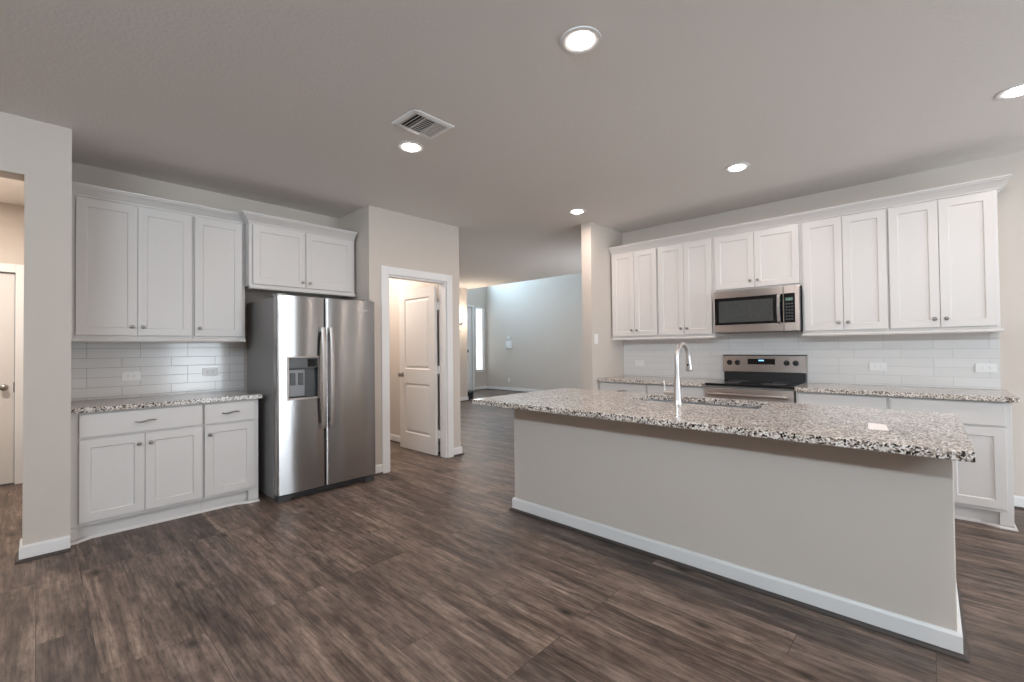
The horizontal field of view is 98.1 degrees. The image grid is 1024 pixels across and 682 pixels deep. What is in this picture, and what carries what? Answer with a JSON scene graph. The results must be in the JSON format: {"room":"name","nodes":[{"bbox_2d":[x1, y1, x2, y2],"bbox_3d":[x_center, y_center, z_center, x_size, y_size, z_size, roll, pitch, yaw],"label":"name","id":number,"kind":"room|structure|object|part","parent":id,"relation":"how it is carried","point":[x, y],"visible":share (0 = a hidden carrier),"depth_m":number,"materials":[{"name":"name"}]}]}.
{"room":"kitchen","nodes":[
{"label":"kitchen","id":0,"kind":"room"},
{"bbox_2d":[0,202,23,273],"bbox_3d":[-4.545,0.003,3.174,2.427,2.764,1.820,-1,-1,43],"label":"wall","id":1,"kind":"structure","parent":0,"point":[11,215],"depth_m":4.39,"materials":[{"name":"beige paint"}]},
{"bbox_2d":[0,273,14,484],"bbox_3d":[-5.202,0.362,4.072,0.097,2.063,0.859,-1,-1,43],"label":"door","id":2,"kind":"structure","parent":1,"relation":"in","point":[7,280],"depth_m":4.36,"materials":[{"name":"white wood"}]},
{"bbox_3d":[-4.942,0.455,4.322,0.062,0.062,0.062,-1,-1,43],"label":"knob","id":3,"kind":"part","parent":2,"relation":"part of","materials":[{"name":"silver metal"}]},
{"bbox_2d":[0,263,23,483],"bbox_3d":[-5.194,0.323,4.061,0.017,2.165,1.036,-1,-1,43],"label":"door frame","id":4,"kind":"structure","parent":1,"relation":"attached to","point":[17,269],"depth_m":4.39,"materials":[{"name":"white wood"}]},
{"bbox_2d":[0,111,71,545],"bbox_3d":[-4.269,-0.017,2.047,0.812,2.764,3.152,-1,-1,43],"label":"wall","id":5,"kind":"structure","parent":0,"point":[38,154],"depth_m":2.83,"materials":[{"name":"beige paint"}]},
{"bbox_2d":[15,535,70,564],"bbox_3d":[-3.013,1.315,2.857,0.196,0.098,0.242,-1,-1,43],"label":"baseboard","id":6,"kind":"structure","parent":5,"relation":"attached to","point":[47,548],"depth_m":2.80,"materials":[{"name":"white wood"}]},
{"bbox_3d":[-3.012,1.354,2.856,0.196,0.019,0.242,-1,-1,43],"label":"shoe molding","id":7,"kind":"part","parent":6,"relation":"part of","materials":[{"name":"grey wood"}]},
{"bbox_2d":[72,162,338,400],"bbox_3d":[-2.712,-0.001,4.230,0.100,2.764,2.164,-1,-1,43],"label":"wall","id":8,"kind":"structure","parent":0,"point":[81,173],"depth_m":4.05,"materials":[{"name":"beige paint"}]},
{"bbox_2d":[71,195,192,338],"bbox_3d":[-3.035,-0.538,3.562,0.360,1.040,0.739,-1,-1,43],"label":"upper cabinet","id":9,"kind":"object","parent":8,"relation":"attached to","point":[132,271],"visible":0.93,"depth_m":3.43,"materials":[{"name":"white wood"}]},
{"bbox_3d":[-3.044,-0.544,3.347,0.019,1.004,0.344,-1,-1,43],"label":"door","id":10,"kind":"part","parent":9,"relation":"part of","materials":[{"name":"white wood"}]},
{"bbox_2d":[71,338,245,341],"bbox_3d":[-2.799,-0.006,3.607,0.047,0.025,1.128,-1,-1,43],"label":"rail","id":11,"kind":"object","parent":9,"relation":"attached to","point":[72,339],"visible":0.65,"depth_m":3.50,"materials":[{"name":"white wood"}]},
{"bbox_3d":[-2.806,-0.543,3.601,0.019,1.004,0.347,-1,-1,43],"label":"door","id":12,"kind":"part","parent":9,"relation":"part of","materials":[{"name":"white wood"}]},
{"bbox_2d":[72,181,356,240],"bbox_3d":[-2.519,-1.096,4.035,0.483,0.078,2.128,-1,-1,43],"label":"crown molding","id":13,"kind":"structure","parent":9,"relation":"on","point":[79,189],"depth_m":3.77,"materials":[{"name":"white wood"}]},
{"bbox_2d":[71,342,243,400],"bbox_3d":[-2.995,0.221,3.841,0.010,0.486,1.206,-1,-1,43],"label":"backsplash","id":14,"kind":"structure","parent":8,"relation":"attached to","point":[166,368],"depth_m":3.78,"materials":[{"name":"tile"}]},
{"bbox_2d":[122,371,140,380],"bbox_3d":[-3.142,0.289,3.669,0.008,0.074,0.120,-1,-1,43],"label":"wall outlet","id":15,"kind":"object","parent":14,"relation":"attached to","point":[135,375],"visible":1,"depth_m":3.67,"materials":[{"name":"white plastic"}]},
{"bbox_2d":[203,368,217,375],"bbox_3d":[-2.764,0.284,4.073,0.008,0.074,0.120,-1,-1,43],"label":"wall outlet","id":16,"kind":"object","parent":14,"relation":"attached to","point":[206,371],"visible":1,"depth_m":4.07,"materials":[{"name":"white plastic"}]},
{"bbox_2d":[193,216,244,338],"bbox_3d":[-2.649,-0.535,3.974,0.360,1.040,0.390,-1,-1,43],"label":"upper cabinet","id":17,"kind":"object","parent":8,"relation":"attached to","point":[218,245],"visible":0.91,"depth_m":3.87,"materials":[{"name":"white wood"}]},
{"bbox_2d":[245,222,355,297],"bbox_3d":[-2.137,-0.759,4.450,0.464,0.590,0.996,-1,-1,43],"label":"upper cabinet","id":18,"kind":"object","parent":8,"relation":"attached to","point":[276,257],"depth_m":4.26,"materials":[{"name":"white wood"}]},
{"bbox_3d":[-2.162,-0.778,4.143,0.019,0.532,0.458,-1,-1,43],"label":"door","id":19,"kind":"part","parent":18,"relation":"part of","materials":[{"name":"white wood"}]},
{"bbox_3d":[-1.999,-0.480,4.321,0.047,0.025,0.994,-1,-1,43],"label":"bottom rail","id":20,"kind":"part","parent":18,"relation":"part of","materials":[{"name":"white wood"}]},
{"bbox_3d":[-1.840,-0.776,4.486,0.019,0.532,0.470,-1,-1,43],"label":"door","id":21,"kind":"part","parent":18,"relation":"part of","materials":[{"name":"white wood"}]},
{"bbox_2d":[339,205,460,464],"bbox_3d":[-2.548,0.030,6.377,4.124,2.764,1.195,-1,-1,43],"label":"wall","id":22,"kind":"structure","parent":0,"point":[384,237],"depth_m":4.96,"materials":[{"name":"beige paint"}]},
{"bbox_2d":[374,464,382,475],"bbox_3d":[-1.403,1.323,4.546,0.061,0.098,0.160,-1,-1,43],"label":"baseboard","id":23,"kind":"structure","parent":22,"relation":"attached to","point":[378,468],"depth_m":4.56,"materials":[{"name":"white wood"}]},
{"bbox_2d":[381,265,453,473],"bbox_3d":[-1.072,0.295,5.000,0.132,2.160,0.945,-1,-1,43],"label":"door frame","id":24,"kind":"structure","parent":22,"relation":"attached to","point":[445,288],"depth_m":5.22,"materials":[{"name":"white wood"}]},
{"bbox_2d":[398,285,439,455],"bbox_3d":[-1.189,0.356,5.552,0.793,2.033,0.099,-1,-1,42],"label":"door","id":25,"kind":"structure","parent":22,"relation":"in","point":[418,307],"depth_m":5.54,"materials":[{"name":"white wood"}]},
{"bbox_2d":[390,434,463,456],"bbox_3d":[-2.143,1.364,6.730,4.125,0.098,0.177,-1,-1,43],"label":"baseboard","id":26,"kind":"structure","parent":22,"relation":"attached to","point":[393,438],"depth_m":5.47,"materials":[{"name":"white wood"}]},
{"bbox_2d":[459,288,467,397],"bbox_3d":[-3.049,0.094,10.212,1.850,2.764,3.720,-1,-1,43],"label":"wall","id":27,"kind":"structure","parent":0,"point":[462,291],"depth_m":10.85,"materials":[{"name":"beige paint"}]},
{"bbox_2d":[460,313,466,324],"bbox_3d":[-1.179,-0.528,10.738,0.182,0.282,0.144,-1,-1,43],"label":"wall sconce","id":28,"kind":"object","parent":27,"relation":"attached to","point":[463,315],"visible":0.96,"depth_m":10.69,"materials":[{"name":"silver metal"}]},
{"bbox_3d":[-1.165,-0.577,10.726,0.144,0.185,0.144,-1,-1,43],"label":"bulb","id":29,"kind":"part","parent":28,"relation":"part of","materials":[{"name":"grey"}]},
{"bbox_2d":[460,397,468,401],"bbox_3d":[-3.005,1.426,10.199,1.881,0.098,3.731,-1,-1,43],"label":"baseboard","id":30,"kind":"structure","parent":27,"relation":"attached to","point":[462,399],"depth_m":10.82,"materials":[{"name":"white wood"}]},
{"bbox_2d":[467,287,486,390],"bbox_3d":[-1.734,-1.095,13.103,0.140,5.200,2.550,-1,-1,43],"label":"wall","id":31,"kind":"structure","parent":0,"point":[476,297],"depth_m":13.76,"materials":[{"name":"beige paint"}]},
{"bbox_2d":[467,307,471,390],"bbox_3d":[-1.506,0.236,13.226,0.107,2.514,0.844,-1,-1,43],"label":"door","id":32,"kind":"structure","parent":31,"relation":"in","point":[469,315],"depth_m":13.47,"materials":[{"name":"white wood"}]},
{"bbox_2d":[467,305,474,390],"bbox_3d":[-1.492,0.204,13.213,0.017,2.600,0.990,-1,-1,43],"label":"door frame","id":33,"kind":"structure","parent":31,"relation":"attached to","point":[472,306],"depth_m":13.53,"materials":[{"name":"white wood"}]},
{"bbox_2d":[474,307,485,371],"bbox_3d":[-1.017,-0.042,13.756,0.095,2.000,0.450,-1,-1,43],"label":"window","id":34,"kind":"structure","parent":31,"relation":"in","point":[479,331],"depth_m":13.78,"materials":[{"name":"white glass"}]},
{"bbox_3d":[-1.032,-0.057,13.770,0.006,1.870,0.250,-1,-1,43],"label":"pane","id":35,"kind":"part","parent":34,"relation":"part of","materials":[{"name":"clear glass"}]},
{"bbox_2d":[0,0,1023,289],"bbox_3d":[-0.628,-1.477,3.466,15.000,0.120,10.590,-1,-1,43],"label":"ceiling","id":36,"kind":"structure","parent":0,"point":[293,104],"depth_m":2.64,"materials":[{"name":"white paint"}]},
{"bbox_2d":[397,141,423,152],"bbox_3d":[-0.739,-1.414,3.251,0.194,0.030,0.194,-1,-1,43],"label":"recessed light","id":37,"kind":"object","parent":36,"relation":"in","point":[405,146],"visible":1,"depth_m":3.23,"materials":[{"name":"white glass"}]},
{"bbox_2d":[392,108,453,138],"bbox_3d":[-0.585,-1.420,2.927,0.258,0.010,0.312,-1,-1,43],"label":"ceiling vent","id":38,"kind":"object","parent":36,"relation":"in","point":[416,121],"visible":1,"depth_m":2.91,"materials":[{"name":"white metal"}]},
{"bbox_2d":[568,209,585,213],"bbox_3d":[0.709,-1.406,4.837,0.194,0.030,0.194,-1,-1,43],"label":"recessed light","id":39,"kind":"object","parent":36,"relation":"in","point":[573,211],"visible":0.99,"depth_m":4.81,"materials":[{"name":"white"}]},
{"bbox_2d":[560,26,600,53],"bbox_3d":[0.330,-1.443,2.140,0.194,0.030,0.194,-1,-1,43],"label":"recessed light","id":40,"kind":"object","parent":36,"relation":"in","point":[580,40],"visible":1,"depth_m":2.12,"materials":[{"name":"white"}]},
{"bbox_2d":[724,163,750,172],"bbox_3d":[1.870,-1.436,3.689,0.194,0.030,0.194,-1,-1,43],"label":"recessed light","id":41,"kind":"object","parent":36,"relation":"in","point":[737,167],"visible":1,"depth_m":3.67,"materials":[{"name":"white"}]},
{"bbox_2d":[995,83,1023,99],"bbox_3d":[2.970,-1.464,2.604,0.194,0.030,0.194,-1,-1,43],"label":"recessed light","id":42,"kind":"object","parent":36,"relation":"in","point":[1015,91],"visible":1,"depth_m":2.61,"materials":[{"name":"white"}]},
{"bbox_2d":[0,389,1023,681],"bbox_3d":[0.227,1.401,4.302,15.000,0.100,13.000,-1,-1,43],"label":"floor","id":43,"kind":"structure","parent":0,"point":[422,570],"depth_m":2.26,"materials":[{"name":"brown wood"}]},
{"bbox_2d":[70,403,202,541],"bbox_3d":[-2.909,0.933,3.443,0.653,0.876,0.749,-1,-1,43],"label":"base cabinet","id":44,"kind":"object","parent":43,"relation":"on","point":[130,467],"visible":0.94,"depth_m":3.21,"materials":[{"name":"white wood"}]},
{"bbox_3d":[-2.811,0.956,3.132,0.019,0.558,0.345,-1,-1,43],"label":"door","id":45,"kind":"part","parent":44,"relation":"part of","materials":[{"name":"white wood"}]},
{"bbox_3d":[-2.695,0.582,3.267,0.019,0.157,0.698,-1,-1,43],"label":"drawer","id":46,"kind":"part","parent":44,"relation":"part of","materials":[{"name":"white wood"}]},
{"bbox_3d":[-2.675,0.582,3.248,0.034,0.022,0.128,-1,-1,43],"label":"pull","id":47,"kind":"part","parent":44,"relation":"part of","materials":[{"name":"silver metal"}]},
{"bbox_2d":[70,488,258,545],"bbox_3d":[-2.576,1.315,3.405,0.061,0.104,1.150,-1,-1,43],"label":"trim","id":48,"kind":"structure","parent":44,"relation":"attached to","point":[252,494],"depth_m":3.37,"materials":[{"name":"white wood"}]},
{"bbox_2d":[71,390,261,413],"bbox_3d":[-2.771,0.477,3.603,0.632,0.036,1.169,-1,-1,43],"label":"countertop","id":49,"kind":"structure","parent":44,"relation":"on","point":[85,406],"depth_m":3.44,"materials":[{"name":"stone"}]},
{"bbox_3d":[-2.572,0.957,3.388,0.019,0.558,0.350,-1,-1,43],"label":"door","id":50,"kind":"part","parent":44,"relation":"part of","materials":[{"name":"white wood"}]},
{"bbox_2d":[202,399,257,509],"bbox_3d":[-2.516,0.936,3.862,0.653,0.876,0.398,-1,-1,43],"label":"base cabinet","id":51,"kind":"object","parent":43,"relation":"on","point":[230,428],"visible":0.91,"depth_m":3.66,"materials":[{"name":"white wood"}]},
{"bbox_3d":[-2.323,0.584,3.664,0.019,0.157,0.356,-1,-1,43],"label":"drawer","id":52,"kind":"part","parent":51,"relation":"part of","materials":[{"name":"white wood"}]},
{"bbox_3d":[-2.319,0.958,3.658,0.019,0.558,0.356,-1,-1,43],"label":"door","id":53,"kind":"part","parent":51,"relation":"part of","materials":[{"name":"white wood"}]},
{"bbox_2d":[247,293,375,502],"bbox_3d":[-1.922,0.486,4.303,0.866,1.775,0.910,-1,-1,43],"label":"refrigerator","id":54,"kind":"object","parent":43,"relation":"on","point":[311,360],"visible":1,"depth_m":3.98,"materials":[{"name":"grey metal"}]},
{"bbox_3d":[-1.878,0.365,3.868,0.022,0.233,0.138,-1,-1,43],"label":"paddle plate","id":55,"kind":"part","parent":54,"relation":"part of","materials":[{"name":"grey plastic"}]},
{"bbox_3d":[-1.855,0.456,3.894,0.082,1.690,0.405,-1,-1,43],"label":"door","id":56,"kind":"part","parent":54,"relation":"part of","materials":[{"name":"silver metal"}]},
{"bbox_3d":[-1.836,0.194,3.898,0.044,0.089,0.246,-1,-1,43],"label":"control panel","id":57,"kind":"part","parent":54,"relation":"part of","materials":[{"name":"grey plastic"}]},
{"bbox_3d":[-1.686,0.329,3.978,0.071,0.905,0.036,-1,-1,43],"label":"handle","id":58,"kind":"part","parent":54,"relation":"part of","materials":[{"name":"silver metal"}]},
{"bbox_3d":[-1.634,0.329,4.033,0.071,0.905,0.036,-1,-1,43],"label":"handle","id":59,"kind":"part","parent":54,"relation":"part of","materials":[{"name":"silver metal"}]},
{"bbox_3d":[-1.541,0.458,4.229,0.082,1.690,0.497,-1,-1,43],"label":"door","id":60,"kind":"part","parent":54,"relation":"part of","materials":[{"name":"silver metal"}]},
{"bbox_2d":[468,391,472,400],"bbox_3d":[-1.056,1.364,11.025,0.156,0.205,0.156,-1,-1,43],"label":"box","id":61,"kind":"object","parent":43,"relation":"on","point":[470,394],"visible":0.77,"depth_m":10.96,"materials":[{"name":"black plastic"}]},
{"bbox_2d":[599,382,647,392],"bbox_3d":[1.459,0.914,5.291,0.610,0.876,0.665,-1,-1,43],"label":"base cabinet","id":62,"kind":"object","parent":43,"relation":"on","point":[607,386],"visible":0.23,"depth_m":5.06,"materials":[{"name":"white wood"}]},
{"bbox_2d":[647,384,706,396],"bbox_3d":[1.910,0.903,4.869,0.624,0.876,0.665,-1,-1,43],"label":"base cabinet","id":63,"kind":"object","parent":43,"relation":"on","point":[696,391],"visible":0.02,"depth_m":4.59,"materials":[{"name":"white wood"}]},
{"bbox_2d":[597,376,722,386],"bbox_3d":[1.681,0.451,5.082,1.236,0.036,0.650,-1,-1,43],"label":"countertop","id":64,"kind":"structure","parent":63,"relation":"on","point":[699,382],"depth_m":4.94,"materials":[{"name":"stone"}]},
{"bbox_2d":[509,409,969,662],"bbox_3d":[1.158,0.881,2.935,2.550,0.877,0.743,-1,-1,43],"label":"kitchen island","id":65,"kind":"object","parent":43,"relation":"on","point":[865,539],"visible":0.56,"depth_m":2.30,"materials":[{"name":"beige paint"}]},
{"bbox_2d":[472,388,975,462],"bbox_3d":[1.031,0.423,2.806,2.566,0.036,1.133,-1,-1,43],"label":"island countertop","id":66,"kind":"structure","parent":65,"relation":"on","point":[916,433],"depth_m":2.28,"materials":[{"name":"stone"}]},
{"bbox_2d":[663,342,692,404],"bbox_3d":[1.107,0.208,2.963,0.128,0.398,0.256,-1,-1,43],"label":"faucet","id":67,"kind":"object","parent":66,"relation":"on","point":[676,393],"visible":1,"depth_m":2.87,"materials":[{"name":"silver metal"}]},
{"bbox_3d":[1.127,0.113,2.938,0.029,0.208,0.215,-1,-1,43],"label":"spout","id":68,"kind":"part","parent":67,"relation":"part of","materials":[{"name":"silver metal"}]},
{"bbox_2d":[648,399,759,408],"bbox_3d":[1.256,0.548,3.017,0.862,0.210,0.387,-1,-1,43],"label":"sink","id":69,"kind":"object","parent":66,"relation":"in","point":[650,399],"visible":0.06,"depth_m":3.13,"materials":[{"name":"silver metal"}]},
{"bbox_2d":[868,423,888,430],"bbox_3d":[1.651,0.386,2.006,0.069,0.001,0.197,-1,-1,39],"label":"paper card","id":70,"kind":"object","parent":66,"relation":"on","point":[873,426],"visible":1,"depth_m":2.00,"materials":[{"name":"white paper"}]},
{"bbox_3d":[1.158,1.269,2.925,2.516,0.094,0.698,-1,-1,43],"label":"baseboard","id":71,"kind":"part","parent":65,"relation":"part of","materials":[{"name":"white"}]},
{"bbox_3d":[1.153,1.310,2.918,2.550,0.019,0.715,-1,-1,43],"label":"shoe molding","id":72,"kind":"part","parent":65,"relation":"part of","materials":[{"name":"grey wood"}]},
{"bbox_2d":[705,355,807,402],"bbox_3d":[2.398,0.735,4.373,0.772,1.186,0.699,-1,-1,43],"label":"range","id":73,"kind":"object","parent":43,"relation":"on","point":[772,378],"visible":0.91,"depth_m":4.39,"materials":[{"name":"grey metal"}]},
{"bbox_3d":[2.179,0.507,4.142,0.686,0.026,0.061,-1,-1,43],"label":"handle","id":74,"kind":"part","parent":73,"relation":"part of","materials":[{"name":"silver metal"}]},
{"bbox_3d":[2.216,0.772,4.174,0.760,0.640,0.038,-1,-1,43],"label":"oven door","id":75,"kind":"part","parent":73,"relation":"part of","materials":[{"name":"silver metal"}]},
{"bbox_2d":[705,379,806,388],"bbox_3d":[2.395,0.420,4.375,0.767,0.023,0.577,-1,-1,43],"label":"cooktop","id":76,"kind":"object","parent":73,"relation":"in","point":[725,383],"depth_m":4.32,"materials":[{"name":"black glass"}]},
{"bbox_2d":[796,392,887,408],"bbox_3d":[2.933,0.877,3.914,0.622,0.876,0.660,-1,-1,43],"label":"base cabinet","id":77,"kind":"object","parent":43,"relation":"on","point":[848,400],"visible":0.1,"depth_m":3.68,"materials":[{"name":"white wood"}]},
{"bbox_2d":[888,396,1013,527],"bbox_3d":[3.397,0.866,3.479,0.648,0.876,0.660,-1,-1,43],"label":"base cabinet","id":78,"kind":"object","parent":43,"relation":"on","point":[984,488],"visible":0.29,"depth_m":3.15,"materials":[{"name":"white wood"}]},
{"bbox_2d":[795,383,1019,402],"bbox_3d":[3.173,0.414,3.685,1.305,0.036,0.650,-1,-1,43],"label":"countertop","id":79,"kind":"structure","parent":78,"relation":"on","point":[876,390],"depth_m":3.49,"materials":[{"name":"stone"}]},
{"bbox_3d":[3.188,0.519,3.278,0.605,0.157,0.019,-1,-1,43],"label":"drawer","id":80,"kind":"part","parent":78,"relation":"part of","materials":[{"name":"white wood"}]},
{"bbox_3d":[3.302,0.890,3.169,0.301,0.558,0.019,-1,-1,43],"label":"door","id":81,"kind":"part","parent":78,"relation":"part of","materials":[{"name":"white wood"}]},
{"bbox_2d":[955,512,1017,531],"bbox_3d":[3.179,1.257,3.680,1.284,0.104,0.600,-1,-1,43],"label":"trim","id":82,"kind":"structure","parent":78,"relation":"attached to","point":[1005,519],"depth_m":3.08,"materials":[{"name":"white wood"}]},
{"bbox_2d":[486,273,582,389],"bbox_3d":[1.806,-1.156,11.618,7.400,5.200,0.120,-1,-1,43],"label":"wall","id":83,"kind":"structure","parent":0,"point":[542,318],"depth_m":12.57,"materials":[{"name":"beige paint"}]},
{"bbox_2d":[475,386,542,391],"bbox_3d":[1.640,1.393,11.335,7.110,0.098,0.500,-1,-1,43],"label":"baseboard","id":84,"kind":"structure","parent":83,"relation":"attached to","point":[481,387],"depth_m":13.36,"materials":[{"name":"white wood"}]},
{"bbox_3d":[1.641,1.433,11.325,7.096,0.019,0.486,-1,-1,43],"label":"shoe molding","id":85,"kind":"part","parent":84,"relation":"part of","materials":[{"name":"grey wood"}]},
{"bbox_2d":[506,341,511,348],"bbox_3d":[-0.092,0.120,13.288,0.260,0.230,0.026,-1,-1,43],"label":"thermostat","id":86,"kind":"object","parent":83,"relation":"attached to","point":[508,343],"visible":1,"depth_m":13.28,"materials":[{"name":"white plastic"}]},
{"bbox_2d":[581,222,623,389],"bbox_3d":[1.192,-0.022,5.585,0.132,2.764,0.878,-1,-1,43],"label":"wall","id":87,"kind":"structure","parent":0,"point":[604,359],"depth_m":5.33,"materials":[{"name":"beige paint"}]},
{"bbox_2d":[594,334,597,343],"bbox_3d":[1.001,-0.024,5.277,0.008,0.120,0.074,-1,-1,43],"label":"light switch","id":88,"kind":"object","parent":87,"relation":"attached to","point":[595,335],"visible":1,"depth_m":5.27,"materials":[{"name":"white plastic"}]},
{"bbox_2d":[622,151,1023,496],"bbox_3d":[4.261,-0.091,3.221,7.580,2.764,0.134,-1,-1,43],"label":"wall","id":89,"kind":"structure","parent":0,"point":[1010,201],"depth_m":3.51,"materials":[{"name":"beige paint"}]},
{"bbox_2d":[611,247,658,337],"bbox_3d":[1.552,-0.559,5.428,0.602,1.040,0.350,-1,-1,43],"label":"upper cabinet","id":90,"kind":"object","parent":89,"relation":"attached to","point":[635,314],"visible":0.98,"depth_m":5.30,"materials":[{"name":"white wood"}]},
{"bbox_3d":[1.358,-0.560,5.423,0.294,1.004,0.019,-1,-1,43],"label":"door","id":91,"kind":"part","parent":90,"relation":"part of","materials":[{"name":"white wood"}]},
{"bbox_3d":[1.569,-0.566,5.226,0.278,1.004,0.019,-1,-1,43],"label":"door","id":92,"kind":"part","parent":90,"relation":"part of","materials":[{"name":"white wood"}]},
{"bbox_2d":[657,238,723,336],"bbox_3d":[1.998,-0.570,5.010,0.619,1.040,0.350,-1,-1,43],"label":"upper cabinet","id":93,"kind":"object","parent":89,"relation":"attached to","point":[685,270],"visible":0.99,"depth_m":4.89,"materials":[{"name":"white wood"}]},
{"bbox_2d":[612,336,715,339],"bbox_3d":[1.699,-0.032,5.114,1.228,0.025,0.047,-1,-1,43],"label":"rail","id":94,"kind":"object","parent":93,"relation":"attached to","point":[685,337],"visible":1,"depth_m":5.04,"materials":[{"name":"white wood"}]},
{"bbox_3d":[1.794,-0.572,5.015,0.292,1.004,0.019,-1,-1,43],"label":"door","id":95,"kind":"part","parent":93,"relation":"part of","materials":[{"name":"white wood"}]},
{"bbox_3d":[2.010,-0.577,4.812,0.294,1.004,0.019,-1,-1,43],"label":"door","id":96,"kind":"part","parent":93,"relation":"part of","materials":[{"name":"white wood"}]},
{"bbox_2d":[713,223,801,291],"bbox_3d":[2.510,-0.808,4.531,0.790,0.590,0.350,-1,-1,43],"label":"upper cabinet","id":97,"kind":"object","parent":89,"relation":"attached to","point":[769,257],"visible":0.95,"depth_m":4.39,"materials":[{"name":"white wood"}]},
{"bbox_3d":[2.279,-0.810,4.562,0.372,0.552,0.019,-1,-1,43],"label":"door","id":98,"kind":"part","parent":97,"relation":"part of","materials":[{"name":"white wood"}]},
{"bbox_2d":[713,285,802,333],"bbox_3d":[2.483,-0.298,4.475,0.763,0.426,0.443,-1,-1,43],"label":"microwave","id":99,"kind":"object","parent":97,"relation":"attached to","point":[771,309],"visible":0.98,"depth_m":4.32,"materials":[{"name":"silver metal"}]},
{"bbox_3d":[2.334,-0.303,4.402,0.616,0.272,0.029,-1,-1,43],"label":"door glass","id":100,"kind":"part","parent":99,"relation":"part of","materials":[{"name":"black glass"}]},
{"bbox_3d":[2.510,-0.303,4.182,0.032,0.292,0.052,-1,-1,43],"label":"handle","id":101,"kind":"part","parent":99,"relation":"part of","materials":[{"name":"silver metal"}]},
{"bbox_3d":[2.597,-0.309,4.155,0.088,0.272,0.030,-1,-1,43],"label":"control glass","id":102,"kind":"part","parent":99,"relation":"part of","materials":[{"name":"black glass"}]},
{"bbox_3d":[2.612,-0.307,4.148,0.128,0.418,0.040,-1,-1,43],"label":"control panel","id":103,"kind":"part","parent":99,"relation":"part of","materials":[{"name":"silver metal"}]},
{"bbox_3d":[2.556,-0.817,4.303,0.380,0.552,0.019,-1,-1,43],"label":"door","id":104,"kind":"part","parent":97,"relation":"part of","materials":[{"name":"white wood"}]},
{"bbox_2d":[624,332,1000,389],"bbox_3d":[2.649,0.157,4.630,3.288,0.516,0.010,-1,-1,43],"label":"backsplash","id":105,"kind":"structure","parent":89,"relation":"attached to","point":[941,360],"depth_m":4.14,"materials":[{"name":"tile"}]},
{"bbox_2d":[635,360,643,365],"bbox_3d":[1.607,0.277,5.593,0.120,0.074,0.008,-1,-1,43],"label":"wall outlet","id":106,"kind":"object","parent":105,"relation":"attached to","point":[637,362],"visible":1,"depth_m":5.59,"materials":[{"name":"white plastic"}]},
{"bbox_2d":[869,362,886,370],"bbox_3d":[3.300,0.230,4.008,0.120,0.074,0.008,-1,-1,43],"label":"wall outlet","id":107,"kind":"object","parent":105,"relation":"attached to","point":[875,366],"visible":1,"depth_m":4.00,"materials":[{"name":"white plastic"}]},
{"bbox_2d":[975,363,996,372],"bbox_3d":[3.787,0.216,3.551,0.120,0.074,0.008,-1,-1,43],"label":"wall outlet","id":108,"kind":"object","parent":105,"relation":"attached to","point":[979,367],"visible":1,"depth_m":3.55,"materials":[{"name":"white plastic"}]},
{"bbox_2d":[801,208,889,332],"bbox_3d":[3.028,-0.596,4.046,0.618,1.040,0.350,-1,-1,43],"label":"upper cabinet","id":109,"kind":"object","parent":89,"relation":"attached to","point":[845,277],"visible":0.96,"depth_m":3.92,"materials":[{"name":"white wood"}]},
{"bbox_3d":[2.828,-0.597,4.047,0.294,1.004,0.019,-1,-1,43],"label":"door","id":110,"kind":"part","parent":109,"relation":"part of","materials":[{"name":"white wood"}]},
{"bbox_3d":[3.046,-0.603,3.842,0.298,1.004,0.019,-1,-1,43],"label":"door","id":111,"kind":"part","parent":109,"relation":"part of","materials":[{"name":"white wood"}]},
{"bbox_2d":[802,328,1003,335],"bbox_3d":[3.271,-0.068,3.822,1.271,0.025,0.311,-1,-1,43],"label":"rail","id":112,"kind":"object","parent":109,"relation":"attached to","point":[1001,329],"visible":1,"depth_m":3.63,"materials":[{"name":"white wood"}]},
{"bbox_2d":[887,189,1000,330],"bbox_3d":[3.484,-0.607,3.619,0.629,1.040,0.350,-1,-1,43],"label":"upper cabinet","id":113,"kind":"object","parent":89,"relation":"attached to","point":[943,254],"visible":0.96,"depth_m":3.49,"materials":[{"name":"white wood"}]},
{"bbox_2d":[608,174,1011,254],"bbox_3d":[2.534,-1.143,4.495,3.333,0.078,0.369,-1,-1,43],"label":"crown molding","id":114,"kind":"structure","parent":113,"relation":"attached to","point":[999,183],"depth_m":3.96,"materials":[{"name":"white wood"}]},
{"bbox_3d":[3.276,-0.609,3.627,0.298,1.004,0.019,-1,-1,43],"label":"door","id":115,"kind":"part","parent":113,"relation":"part of","materials":[{"name":"white wood"}]},
{"bbox_3d":[3.498,-0.614,3.419,0.303,1.004,0.019,-1,-1,43],"label":"door","id":116,"kind":"part","parent":113,"relation":"part of","materials":[{"name":"white wood"}]},
{"bbox_2d":[1014,495,1023,509],"bbox_3d":[5.313,1.214,2.115,3.980,0.098,0.031,-1,-1,43],"label":"baseboard","id":117,"kind":"structure","parent":89,"relation":"attached to","point":[1018,500],"depth_m":3.43,"materials":[{"name":"white wood"}]},
{"bbox_3d":[5.309,1.253,2.110,3.980,0.019,0.017,-1,-1,43],"label":"shoe molding","id":118,"kind":"part","parent":117,"relation":"part of","materials":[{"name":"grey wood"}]}
]}

